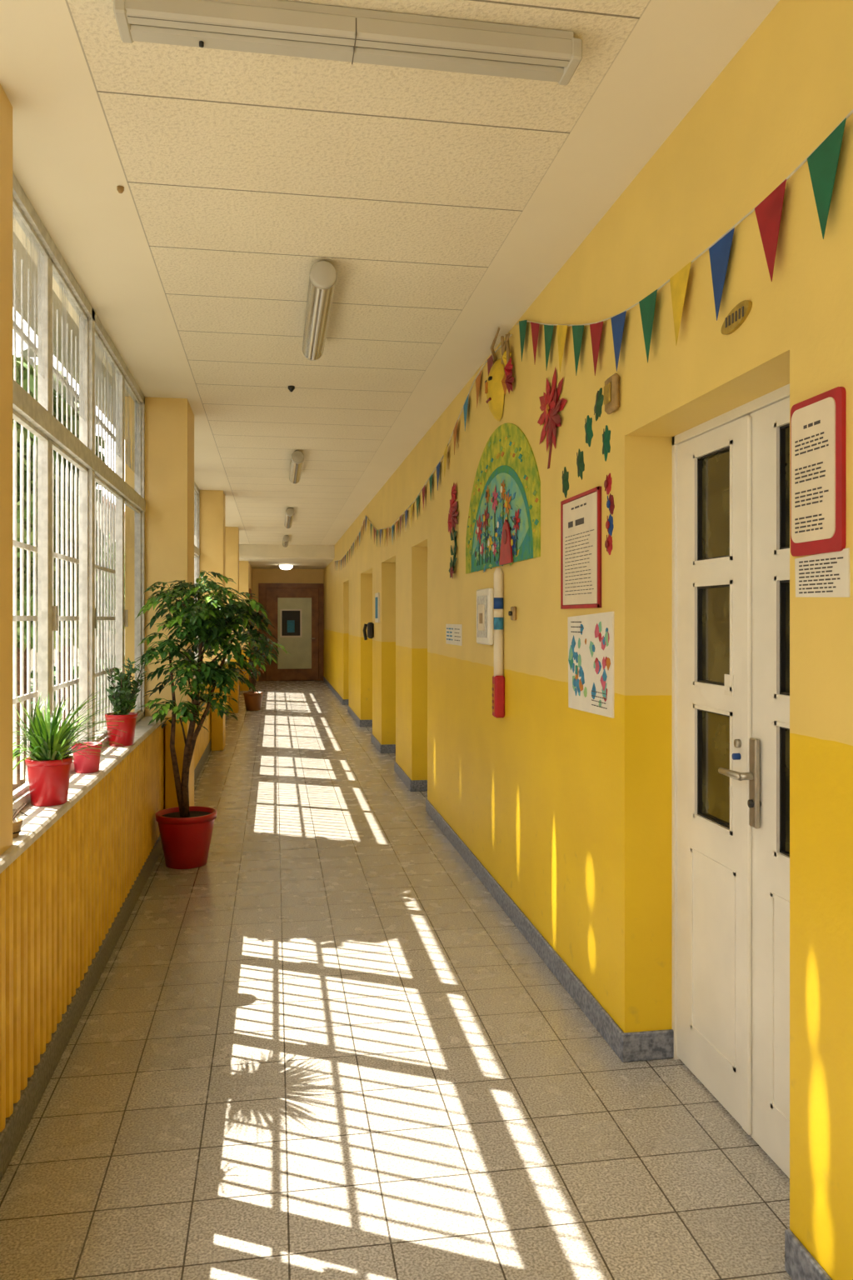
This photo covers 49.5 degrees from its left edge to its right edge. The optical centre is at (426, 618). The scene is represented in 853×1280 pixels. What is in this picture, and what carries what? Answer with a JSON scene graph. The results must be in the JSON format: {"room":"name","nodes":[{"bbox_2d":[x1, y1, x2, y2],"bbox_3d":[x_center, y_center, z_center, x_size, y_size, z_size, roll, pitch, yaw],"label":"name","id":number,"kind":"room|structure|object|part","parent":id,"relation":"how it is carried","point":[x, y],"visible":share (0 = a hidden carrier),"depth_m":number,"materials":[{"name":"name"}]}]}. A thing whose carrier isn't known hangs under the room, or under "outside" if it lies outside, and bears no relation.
{"room":"school corridor","nodes":[
{"label":"school corridor","id":0,"kind":"room"},
{"bbox_2d":[12,230,115,425],"bbox_3d":[-1.505,-1.755,10.393,3.210,0.110,26.400,0,0,-9],"label":"roof","id":1,"kind":"structure","parent":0,"point":[21,252],"depth_m":5.21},
{"bbox_2d":[116,185,124,193],"bbox_3d":[-1.065,-1.490,3.220,0.024,0.020,0.024,0,0,-9],"label":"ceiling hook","id":2,"kind":"object","parent":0,"point":[120,188],"depth_m":3.21,"materials":[{"name":"brown metal"}]},
{"bbox_2d":[125,396,194,809],"bbox_3d":[-1.880,0.025,6.557,0.410,3.050,0.550,0,0,-9],"label":"pillar","id":3,"kind":"structure","parent":0,"point":[169,422],"depth_m":6.29,"materials":[{"name":"paint"}]},
{"bbox_2d":[199,490,224,750],"bbox_3d":[-2.624,0.025,11.071,0.400,3.050,0.500,0,0,-9],"label":"pillar","id":4,"kind":"structure","parent":0,"point":[212,502],"depth_m":10.84,"materials":[{"name":"paint"}]},
{"bbox_2d":[225,526,239,712],"bbox_3d":[-3.336,0.025,15.414,0.400,3.050,0.500,0,0,-9],"label":"pillar","id":5,"kind":"structure","parent":0,"point":[232,533],"depth_m":15.19,"materials":[{"name":"paint"}]},
{"bbox_2d":[239,560,251,690],"bbox_3d":[-4.286,0.025,21.338,0.440,3.050,3.100,0,0,-9],"label":"wall","id":6,"kind":"structure","parent":0,"point":[245,568],"depth_m":19.83,"materials":[{"name":"paint"}]},
{"bbox_2d":[249,588,252,689],"bbox_3d":[-3.933,0.450,20.889,0.112,2.200,1.300,0,0,-9],"label":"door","id":7,"kind":"structure","parent":6,"relation":"in","point":[250,590],"depth_m":20.24,"materials":[{"name":"brown wood"}]},
{"bbox_2d":[239,556,334,569],"bbox_3d":[-3.155,-1.330,21.118,2.600,0.200,4.300,0,0,-9],"label":"ceiling","id":8,"kind":"structure","parent":0,"point":[255,562],"depth_m":20.25,"materials":[{"name":"paint"}]},
{"bbox_2d":[279,564,293,569],"bbox_3d":[-3.213,-1.173,21.159,0.320,0.115,0.320,0,0,-9],"label":"ceiling lamp","id":9,"kind":"object","parent":8,"relation":"attached to","point":[286,567],"visible":1,"depth_m":21.05,"materials":[{"name":"glass"}]},
{"bbox_2d":[251,568,324,680],"bbox_3d":[-3.487,0.060,23.141,2.600,2.980,0.200,0,0,-9],"label":"wall","id":10,"kind":"structure","parent":0,"point":[258,575],"depth_m":23.03,"materials":[{"name":"paint"}]},
{"bbox_2d":[258,583,323,680],"bbox_3d":[-3.358,0.340,22.973,1.600,2.420,0.172,0,0,-9],"label":"door","id":11,"kind":"structure","parent":10,"relation":"in","point":[295,611],"depth_m":22.96,"materials":[{"name":"brown wood"}]},
{"bbox_2d":[0,0,779,544],"bbox_3d":[-1.054,-1.600,8.289,2.600,0.200,21.700,0,0,-9],"label":"ceiling","id":12,"kind":"structure","parent":0,"point":[442,205],"depth_m":3.32,"materials":[{"name":"tile"}]},
{"bbox_2d":[282,535,289,547],"bbox_3d":[-2.632,-1.439,17.302,0.114,0.122,1.400,0,0,-9],"label":"tube light","id":13,"kind":"object","parent":12,"relation":"attached to","point":[286,538],"depth_m":16.72,"materials":[{"name":"beige plastic"}]},
{"bbox_2d":[239,544,334,557],"bbox_3d":[-2.798,-1.375,18.937,2.600,0.250,0.120,0,0,-9],"label":"beam","id":14,"kind":"structure","parent":12,"relation":"attached to","point":[245,550],"depth_m":18.87,"materials":[{"name":"paint"}]},
{"bbox_2d":[284,507,294,528],"bbox_3d":[-1.985,-1.439,13.355,0.114,0.122,1.800,0,0,-9],"label":"tube light","id":15,"kind":"object","parent":12,"relation":"attached to","point":[289,512],"depth_m":12.82,"materials":[{"name":"beige plastic"}]},
{"bbox_2d":[288,385,294,391],"bbox_3d":[-0.874,-1.482,5.987,0.044,0.035,0.044,0,0,-9],"label":"smoke detector","id":16,"kind":"object","parent":12,"relation":"attached to","point":[291,388],"visible":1,"depth_m":5.97,"materials":[{"name":"plastic"}]},
{"bbox_2d":[289,450,304,484],"bbox_3d":[-1.250,-1.439,8.865,0.114,0.122,1.300,0,0,-9],"label":"tube light","id":17,"kind":"object","parent":12,"relation":"attached to","point":[297,457],"depth_m":8.48,"materials":[{"name":"beige plastic"}]},
{"bbox_2d":[302,260,336,360],"bbox_3d":[-0.520,-1.439,4.409,0.114,0.122,1.130,0,0,-9],"label":"tube light","id":18,"kind":"object","parent":12,"relation":"attached to","point":[322,277],"depth_m":4.14,"materials":[{"name":"beige plastic"}]},
{"bbox_2d":[113,0,582,84],"bbox_3d":[-0.178,-1.459,2.327,1.150,0.082,0.124,0,0,-9],"label":"light","id":19,"kind":"object","parent":12,"relation":"attached to","point":[282,27],"visible":1,"depth_m":2.30,"materials":[{"name":"plastic"}]},
{"bbox_2d":[0,680,793,1279],"bbox_3d":[-1.401,1.625,10.410,2.600,0.150,26.000,0,0,-9],"label":"floor","id":20,"kind":"structure","parent":0,"point":[321,1047],"depth_m":3.02,"materials":[{"name":"tile"}]},
{"bbox_2d":[135,570,292,869],"bbox_3d":[-1.346,0.624,5.844,0.854,1.852,0.835,0,0,23],"label":"plant","id":21,"kind":"object","parent":20,"relation":"on","point":[186,831],"visible":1,"depth_m":5.75,"materials":[{"name":"green plant"}]},
{"bbox_3d":[-1.513,1.385,5.832,0.377,0.330,0.377,0,0,-9],"label":"pot","id":22,"kind":"part","parent":21,"relation":"part of","materials":[{"name":"red plastic"}]},
{"bbox_2d":[240,631,267,710],"bbox_3d":[-2.923,0.877,15.634,0.468,1.346,0.842,0,0,-9],"label":"potted plant","id":23,"kind":"object","parent":20,"relation":"on","point":[252,700],"visible":0.63,"depth_m":15.52,"materials":[{"name":"green plant"}]},
{"bbox_2d":[243,691,264,710],"bbox_3d":[-2.926,1.400,15.633,0.347,0.300,0.347,0,0,-9],"label":"pot","id":24,"kind":"object","parent":23,"relation":"on","point":[252,700],"depth_m":15.52,"materials":[{"name":"brown ceramic"}]},
{"bbox_2d":[324,0,852,1279],"bbox_3d":[-0.315,0.025,10.487,0.350,3.050,25.800,0,0,-9],"label":"wall","id":25,"kind":"structure","parent":0,"point":[568,810],"depth_m":3.25,"materials":[{"name":"paint"}]},
{"bbox_2d":[363,622,374,639],"bbox_3d":[-0.728,0.162,11.524,0.130,0.223,0.180,0,0,-9],"label":"wall telephone","id":26,"kind":"object","parent":25,"relation":"attached to","point":[370,626],"visible":1,"depth_m":11.46,"materials":[{"name":"plastic"}]},
{"bbox_2d":[375,592,379,622],"bbox_3d":[-0.583,-0.125,10.975,0.023,0.350,0.350,0,0,-9],"label":"wall sign","id":27,"kind":"object","parent":25,"relation":"attached to","point":[377,595],"visible":1,"depth_m":10.85,"materials":[{"name":"plastic"}]},
{"bbox_2d":[334,334,512,568],"bbox_3d":[-0.734,-1.115,11.837,0.018,0.719,14.400,0,0,-9],"label":"bunting","id":28,"kind":"object","parent":25,"relation":"attached to","point":[490,361],"visible":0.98,"depth_m":7.13,"materials":[{"name":"multicoloured fabric"}]},
{"bbox_2d":[447,482,458,578],"bbox_3d":[0.171,-0.595,6.315,0.039,0.661,0.390,0,0,-9],"label":"paper flower","id":29,"kind":"object","parent":25,"relation":"attached to","point":[452,520],"visible":1,"depth_m":6.26,"materials":[{"name":"red paper"}]},
{"bbox_2d":[445,624,462,645],"bbox_3d":[0.185,0.110,6.338,0.005,0.140,0.550,0,0,-9],"label":"paper note","id":30,"kind":"object","parent":25,"relation":"attached to","point":[453,632],"visible":1,"depth_m":6.30,"materials":[{"name":"white paper"}]},
{"bbox_2d":[476,588,494,644],"bbox_3d":[0.331,-0.010,5.339,0.040,0.320,0.330,0,0,-9],"label":"framed picture","id":31,"kind":"object","parent":25,"relation":"attached to","point":[485,597],"visible":1,"depth_m":5.24,"materials":[{"name":"white paint"}]},
{"bbox_2d":[485,358,504,421],"bbox_3d":[0.357,-1.240,5.024,0.080,0.340,0.230,0,0,-9],"label":"mask","id":32,"kind":"object","parent":25,"relation":"attached to","point":[494,390],"visible":1,"depth_m":4.96,"materials":[{"name":"yellow fabric"}]},
{"bbox_2d":[492,567,504,718],"bbox_3d":[0.384,0.130,4.957,0.060,0.800,0.080,0,0,-9],"label":"thermometer","id":33,"kind":"object","parent":25,"relation":"attached to","point":[498,679],"visible":1,"depth_m":4.93,"materials":[{"name":"beige paper"}]},
{"bbox_2d":[490,327,514,394],"bbox_3d":[0.389,-1.317,4.886,0.075,0.336,0.452,0,0,-6],"label":"decoration","id":34,"kind":"object","parent":25,"relation":"attached to","point":[507,379],"visible":1,"depth_m":4.75,"materials":[{"name":"red paper"}]},
{"bbox_2d":[465,423,540,574],"bbox_3d":[0.378,-0.656,5.093,0.027,0.778,1.670,0,0,-9],"label":"mural","id":35,"kind":"object","parent":25,"relation":"attached to","point":[503,527],"visible":1,"depth_m":4.88,"materials":[{"name":"green paper"}]},
{"bbox_2d":[508,606,516,619],"bbox_3d":[0.436,-0.025,4.713,0.035,0.070,0.060,0,0,-9],"label":"light switch","id":36,"kind":"object","parent":25,"relation":"attached to","point":[512,612],"visible":1,"depth_m":4.69,"materials":[{"name":"plastic"}]},
{"bbox_2d":[537,367,567,469],"bbox_3d":[0.540,-0.883,4.083,0.033,0.426,0.446,0,0,-9],"label":"poinsettia","id":37,"kind":"object","parent":25,"relation":"attached to","point":[550,404],"visible":1,"depth_m":4.06,"materials":[{"name":"red paper"}]},
{"bbox_2d":[562,466,569,498],"bbox_3d":[0.581,-0.573,3.901,0.013,0.134,0.093,0,0,-9],"label":"paper leaf","id":38,"kind":"object","parent":25,"relation":"attached to","point":[566,475],"visible":1,"depth_m":3.89,"materials":[{"name":"paper"}]},
{"bbox_2d":[323,675,832,1279],"bbox_3d":[-0.406,1.500,10.472,0.195,0.100,25.800,0,0,-9],"label":"baseboard","id":39,"kind":"structure","parent":25,"relation":"attached to","point":[800,1264],"depth_m":3.67,"materials":[{"name":"stone"}]},
{"bbox_2d":[576,448,584,479],"bbox_3d":[0.612,-0.618,3.709,0.013,0.132,0.095,0,0,-9],"label":"paper leaf","id":40,"kind":"object","parent":25,"relation":"attached to","point":[580,460],"visible":1,"depth_m":3.69,"materials":[{"name":"paper"}]},
{"bbox_2d":[560,486,601,609],"bbox_3d":[0.613,-0.268,3.698,0.014,0.455,0.460,0,0,-9],"label":"framed notice","id":41,"kind":"object","parent":25,"relation":"attached to","point":[581,514],"visible":1,"depth_m":3.67,"materials":[{"name":"beige paper"}]},
{"bbox_2d":[585,415,593,446],"bbox_3d":[0.628,-0.730,3.611,0.013,0.128,0.097,0,0,-9],"label":"paper leaf","id":42,"kind":"object","parent":25,"relation":"attached to","point":[588,426],"visible":1,"depth_m":3.60,"materials":[{"name":"green paper"}]},
{"bbox_2d":[568,611,614,718],"bbox_3d":[0.632,0.172,3.599,0.009,0.395,0.520,0,0,-9],"label":"poster","id":43,"kind":"object","parent":25,"relation":"attached to","point":[591,637],"visible":1,"depth_m":3.56,"materials":[{"name":"paper"}]},
{"bbox_2d":[594,387,604,420],"bbox_3d":[0.646,-0.809,3.498,0.013,0.115,0.106,0,0,-9],"label":"paper leaf","id":44,"kind":"object","parent":25,"relation":"attached to","point":[599,397],"visible":0.99,"depth_m":3.48,"materials":[{"name":"paper"}]},
{"bbox_2d":[602,425,610,461],"bbox_3d":[0.659,-0.647,3.419,0.013,0.133,0.087,0,0,-9],"label":"paper leaf","id":45,"kind":"object","parent":25,"relation":"attached to","point":[607,434],"visible":1,"depth_m":3.41,"materials":[{"name":"green paper"}]},
{"bbox_2d":[604,473,612,494],"bbox_3d":[0.663,-0.493,3.396,0.014,0.076,0.061,0,0,-9],"label":"paper flower","id":46,"kind":"object","parent":25,"relation":"attached to","point":[607,483],"visible":1,"depth_m":3.38,"materials":[{"name":"red paper"}]},
{"bbox_2d":[605,534,612,554],"bbox_3d":[0.664,-0.271,3.386,0.014,0.080,0.054,0,0,-9],"label":"paper leaf","id":47,"kind":"object","parent":25,"relation":"attached to","point":[608,543],"visible":1,"depth_m":3.38,"materials":[{"name":"red paint"}]},
{"bbox_2d":[605,514,614,535],"bbox_3d":[0.666,-0.341,3.377,0.014,0.083,0.057,0,0,-9],"label":"paper leaf","id":48,"kind":"object","parent":25,"relation":"attached to","point":[609,524],"visible":1,"depth_m":3.37,"materials":[{"name":"blue paper"}]},
{"bbox_2d":[606,493,614,514],"bbox_3d":[0.667,-0.416,3.369,0.014,0.080,0.064,0,0,-9],"label":"paper flower","id":49,"kind":"object","parent":25,"relation":"attached to","point":[610,503],"visible":1,"depth_m":3.36,"materials":[{"name":"red paper"}]},
{"bbox_2d":[604,373,620,414],"bbox_3d":[0.663,-0.805,3.321,0.038,0.130,0.100,0,0,-9],"label":"junction box","id":50,"kind":"object","parent":25,"relation":"attached to","point":[612,384],"visible":1,"depth_m":3.29,"materials":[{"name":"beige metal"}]},
{"bbox_2d":[515,109,852,375],"bbox_3d":[0.737,-1.143,2.857,0.016,0.661,3.601,0,0,-9],"label":"bunting","id":51,"kind":"object","parent":25,"relation":"attached to","point":[822,162],"visible":1,"depth_m":2.52,"materials":[{"name":"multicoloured fabric"}]},
{"bbox_2d":[672,383,789,1178],"bbox_3d":[0.954,0.455,2.752,0.128,2.190,1.053,0,0,-9],"label":"door","id":52,"kind":"structure","parent":25,"relation":"in","point":[731,470],"depth_m":2.86,"materials":[{"name":"white paint"}]},
{"bbox_2d":[721,300,752,334],"bbox_3d":[0.819,-0.795,2.450,0.012,0.061,0.150,0,0,-9],"label":"oval plaque","id":53,"kind":"object","parent":25,"relation":"attached to","point":[737,316],"visible":1,"depth_m":2.44,"materials":[{"name":"gold metal"}]},
{"bbox_2d":[790,386,846,556],"bbox_3d":[0.878,-0.323,2.084,0.014,0.355,0.200,0,0,-9],"label":"notice board","id":54,"kind":"object","parent":25,"relation":"attached to","point":[818,423],"visible":1,"depth_m":2.06,"materials":[{"name":"red paint"}]},
{"bbox_2d":[795,548,850,597],"bbox_3d":[0.884,-0.098,2.074,0.004,0.105,0.208,0,0,-9],"label":"paper note","id":55,"kind":"object","parent":25,"relation":"attached to","point":[822,575],"visible":1,"depth_m":2.06,"materials":[{"name":"white paper"}]},
{"bbox_3d":[-2.311,1.125,8.589,0.215,0.850,22.700,0,0,-9],"label":"wall","id":56,"kind":"structure","parent":0,"visible":0},
{"bbox_2d":[12,172,145,815],"bbox_3d":[-1.684,-0.417,4.396,0.172,2.165,3.780,0,0,-9],"label":"window","id":57,"kind":"structure","parent":56,"relation":"in","point":[37,417],"depth_m":4.44,"materials":[{"name":"paint"}]},
{"bbox_2d":[0,659,227,873],"bbox_3d":[-2.287,0.682,8.593,0.265,0.035,22.700,0,0,-9],"label":"sill","id":58,"kind":"structure","parent":56,"relation":"on","point":[38,820],"depth_m":3.42,"materials":[{"name":"stone"}]},
{"bbox_2d":[0,83,12,855],"bbox_3d":[-1.219,-0.417,2.648,0.030,2.165,0.140,0,0,-9],"label":"pillar","id":59,"kind":"structure","parent":58,"relation":"on","point":[6,108],"depth_m":2.65,"materials":[{"name":"paint"}]},
{"bbox_2d":[12,802,27,838],"bbox_3d":[-1.272,0.612,2.814,0.102,0.105,0.175,0,0,-9],"label":"plant","id":60,"kind":"object","parent":58,"relation":"on","point":[17,822],"visible":0.45,"depth_m":2.81,"materials":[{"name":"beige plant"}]},
{"bbox_2d":[12,691,126,806],"bbox_3d":[-1.264,0.453,3.353,0.349,0.424,0.658,0,0,-9],"label":"spider plant","id":61,"kind":"object","parent":58,"relation":"on","point":[48,765],"visible":0.99,"depth_m":3.27,"materials":[{"name":"green plant"}]},
{"bbox_3d":[-1.355,0.583,3.325,0.159,0.165,0.159,0,0,-9],"label":"pot","id":62,"kind":"part","parent":61,"relation":"part of","materials":[{"name":"red plastic"}]},
{"bbox_2d":[71,742,102,773],"bbox_3d":[-1.473,0.605,4.015,0.126,0.120,0.126,0,0,-9],"label":"plant pot","id":63,"kind":"object","parent":58,"relation":"on","point":[82,764],"visible":0.7,"depth_m":3.97,"materials":[{"name":"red plastic"}]},
{"bbox_2d":[105,658,147,746],"bbox_3d":[-1.573,0.435,4.850,0.220,0.459,0.215,0,0,-27],"label":"potted plant","id":64,"kind":"object","parent":58,"relation":"on","point":[121,697],"visible":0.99,"depth_m":4.80,"materials":[{"name":"green plant"}]},
{"bbox_2d":[105,712,137,746],"bbox_3d":[-1.601,0.583,4.855,0.163,0.165,0.163,0,0,-9],"label":"pot","id":65,"kind":"object","parent":64,"relation":"on","point":[128,723],"depth_m":4.80,"materials":[{"name":"red plastic"}]},
{"bbox_2d":[0,662,229,1131],"bbox_3d":[-2.187,1.065,8.610,0.037,0.730,22.700,0,0,-9],"label":"panelling","id":66,"kind":"object","parent":56,"relation":"attached to","point":[61,897],"visible":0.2,"depth_m":3.42,"materials":[{"name":"yellow wood"}]},
{"bbox_2d":[0,685,239,1182],"bbox_3d":[-2.184,1.490,8.610,0.043,0.120,22.700,0,0,-9],"label":"baseboard","id":67,"kind":"structure","parent":56,"relation":"attached to","point":[17,1122],"depth_m":3.35,"materials":[{"name":"stone"}]},
{"bbox_2d":[194,481,199,678],"bbox_3d":[-2.406,-0.417,8.802,0.172,2.165,4.050,0,0,-9],"label":"window","id":68,"kind":"structure","parent":56,"relation":"in","point":[197,551],"depth_m":10.74,"materials":[{"name":"paint"}]},
{"label":"outside","id":69,"kind":"structure","parent":0,"visible":0},
{"bbox_2d":[25,651,109,782],"bbox_3d":[-18.933,1.850,19.698,29.000,0.200,75.000,0,0,-9],"label":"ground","id":70,"kind":"structure","parent":69,"point":[32,668],"depth_m":15.25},
{"bbox_2d":[12,496,109,667],"bbox_3d":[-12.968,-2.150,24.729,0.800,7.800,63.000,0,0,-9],"label":"neighbouring building","id":71,"kind":"structure","parent":70,"relation":"on","point":[32,650],"depth_m":45.35,"materials":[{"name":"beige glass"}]},
{"bbox_2d":[12,354,109,790],"bbox_3d":[-2.584,0.083,6.168,0.648,3.337,2.146,0,0,-9],"label":"window grille","id":72,"kind":"object","parent":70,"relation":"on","point":[19,782],"visible":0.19,"depth_m":5.57,"materials":[{"name":"white metal"}]},
{"bbox_2d":[25,657,109,744],"bbox_3d":[-6.600,1.343,19.216,0.800,1.300,28.298,0,0,-9],"label":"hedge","id":73,"kind":"object","parent":70,"relation":"on","point":[32,672],"visible":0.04,"depth_m":15.21,"materials":[{"name":"green plant"}]},
{"bbox_2d":[96,533,109,659],"bbox_3d":[-9.119,-0.388,25.894,2.567,4.279,2.544,0,0,-9],"label":"tree","id":74,"kind":"object","parent":70,"relation":"on","point":[109,533],"visible":0.03,"depth_m":25.82,"materials":[{"name":"green plant"}]}
]}

